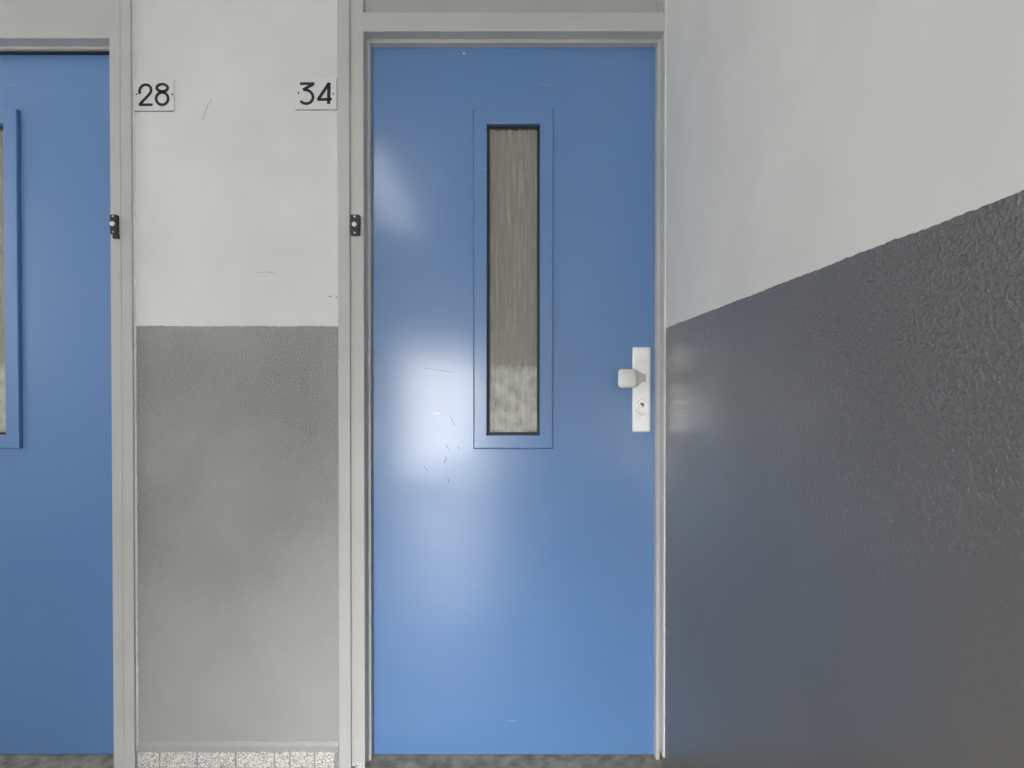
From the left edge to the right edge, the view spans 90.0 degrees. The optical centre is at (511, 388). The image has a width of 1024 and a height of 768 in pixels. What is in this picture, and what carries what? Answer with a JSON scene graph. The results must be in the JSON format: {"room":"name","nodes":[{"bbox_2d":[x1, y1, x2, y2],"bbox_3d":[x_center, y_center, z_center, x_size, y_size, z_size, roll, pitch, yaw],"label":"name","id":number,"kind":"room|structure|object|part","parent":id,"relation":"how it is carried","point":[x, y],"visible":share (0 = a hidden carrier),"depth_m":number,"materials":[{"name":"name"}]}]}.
{"room":"apartment building hallway","nodes":[
{"label":"apartment building hallway","id":0,"kind":"room"},
{"bbox_2d":[134,0,338,752],"bbox_3d":[-1.380,-0.276,1.545,3.840,2.750,0.146,0,0,0],"label":"wall","id":1,"kind":"structure","parent":0,"point":[236,186],"depth_m":1.48,"materials":[{"name":"paint"}]},
{"bbox_2d":[0,55,113,753],"bbox_3d":[-1.579,0.049,1.521,0.843,2.093,0.094,0,0,0],"label":"door","id":2,"kind":"structure","parent":1,"relation":"in","point":[56,547],"depth_m":1.53,"materials":[{"name":"blue paint"}]},
{"bbox_2d":[0,0,138,767],"bbox_3d":[-1.590,-0.213,1.542,1.014,2.616,0.153,0,0,0],"label":"door frame","id":3,"kind":"structure","parent":1,"relation":"attached to","point":[27,27],"depth_m":1.47,"materials":[{"name":"paint"}]},
{"bbox_3d":[-1.580,-1.285,1.536,0.866,0.472,0.149,0,0,0],"label":"transom panel","id":4,"kind":"part","parent":3,"relation":"part of","materials":[{"name":"paint"}]},
{"bbox_3d":[-1.580,-1.026,1.536,0.866,0.050,0.153,0,0,0],"label":"head rail","id":5,"kind":"part","parent":3,"relation":"part of","materials":[{"name":"paint"}]},
{"bbox_2d":[110,214,119,238],"bbox_3d":[-1.132,-0.462,1.457,0.022,0.068,0.014,0,0,0],"label":"doorbell","id":6,"kind":"object","parent":3,"relation":"attached to","point":[114,219],"visible":1,"depth_m":1.45,"materials":[{"name":"plastic"}]},
{"bbox_3d":[-1.118,-0.213,1.542,0.060,2.616,0.153,0,0,0],"label":"post","id":7,"kind":"part","parent":3,"relation":"part of","materials":[{"name":"paint"}]},
{"bbox_2d":[133,79,174,111],"bbox_3d":[-1.030,-0.844,1.470,0.120,0.091,0.004,0,0,0],"label":"number plate","id":8,"kind":"object","parent":1,"relation":"attached to","point":[149,95],"visible":1,"depth_m":1.47,"materials":[{"name":"white plastic"}]},
{"bbox_2d":[137,752,338,767],"bbox_3d":[-0.797,1.076,1.488,0.587,0.047,0.004,0,0,0],"label":"baseboard","id":9,"kind":"structure","parent":1,"relation":"attached to","point":[144,759],"depth_m":1.49,"materials":[{"name":"stone"}]},
{"bbox_2d":[295,78,336,109],"bbox_3d":[-0.563,-0.847,1.470,0.121,0.092,0.004,0,0,0],"label":"number plate","id":10,"kind":"object","parent":1,"relation":"attached to","point":[310,93],"visible":1,"depth_m":1.47,"materials":[{"name":"white plastic"}]},
{"bbox_2d":[337,0,666,767],"bbox_3d":[-0.028,-0.211,1.541,0.942,2.620,0.155,0,0,0],"label":"door frame","id":11,"kind":"structure","parent":1,"relation":"attached to","point":[362,25],"depth_m":1.48,"materials":[{"name":"paint"}]},
{"bbox_3d":[-0.462,-0.213,1.543,0.075,2.616,0.150,0,0,0],"label":"post","id":12,"kind":"part","parent":11,"relation":"part of","materials":[{"name":"paint"}]},
{"bbox_2d":[350,215,360,235],"bbox_3d":[-0.447,-0.467,1.459,0.027,0.059,0.014,0,0,0],"label":"doorbell","id":13,"kind":"object","parent":11,"relation":"attached to","point":[355,220],"visible":1,"depth_m":1.46,"materials":[{"name":"plastic"}]},
{"bbox_3d":[0.005,-1.050,1.537,0.861,0.054,0.150,0,0,0],"label":"head rail","id":14,"kind":"part","parent":11,"relation":"part of","materials":[{"name":"paint"}]},
{"bbox_3d":[0.005,-1.298,1.540,0.861,0.445,0.140,0,0,0],"label":"transom panel","id":15,"kind":"part","parent":11,"relation":"part of","materials":[{"name":"paint"}]},
{"bbox_3d":[0.438,-0.230,1.543,0.008,2.583,0.150,0,0,0],"label":"post","id":16,"kind":"part","parent":11,"relation":"part of","materials":[{"name":"paint"}]},
{"bbox_2d":[372,48,654,753],"bbox_3d":[0.005,0.039,1.521,0.843,2.113,0.094,0,0,0],"label":"door","id":17,"kind":"structure","parent":1,"relation":"in","point":[513,273],"depth_m":1.53,"materials":[{"name":"blue paint"}]},
{"bbox_3d":[0.354,-0.031,1.489,0.099,0.055,0.030,0,0,-22],"label":"knob","id":18,"kind":"part","parent":17,"relation":"part of","materials":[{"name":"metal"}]},
{"bbox_3d":[0.384,0.002,1.521,0.054,0.253,0.009,0,0,0],"label":"lock plate","id":19,"kind":"part","parent":17,"relation":"part of","materials":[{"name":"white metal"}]},
{"bbox_2d":[660,0,1023,767],"bbox_3d":[0.500,-0.261,-0.392,0.120,2.750,4.020,0,0,0],"label":"wall","id":20,"kind":"structure","parent":0,"point":[844,450],"depth_m":0.69,"materials":[{"name":"paint"}]},
{"bbox_3d":[-1.430,1.165,-0.381,3.940,0.098,4.020,0,0,0],"label":"floor","id":21,"kind":"structure","parent":0,"visible":0},
{"bbox_2d":[0,754,113,767],"bbox_3d":[-1.579,1.100,1.539,0.866,0.008,0.180,0,0,0],"label":"threshold","id":22,"kind":"object","parent":21,"relation":"on","point":[6,760],"depth_m":1.51,"materials":[{"name":"stone"}]},
{"bbox_2d":[366,754,663,767],"bbox_3d":[0.015,1.100,1.539,0.880,0.008,0.180,0,0,0],"label":"threshold","id":23,"kind":"object","parent":21,"relation":"on","point":[378,760],"visible":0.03,"depth_m":1.51,"materials":[{"name":"stone"}]}
]}

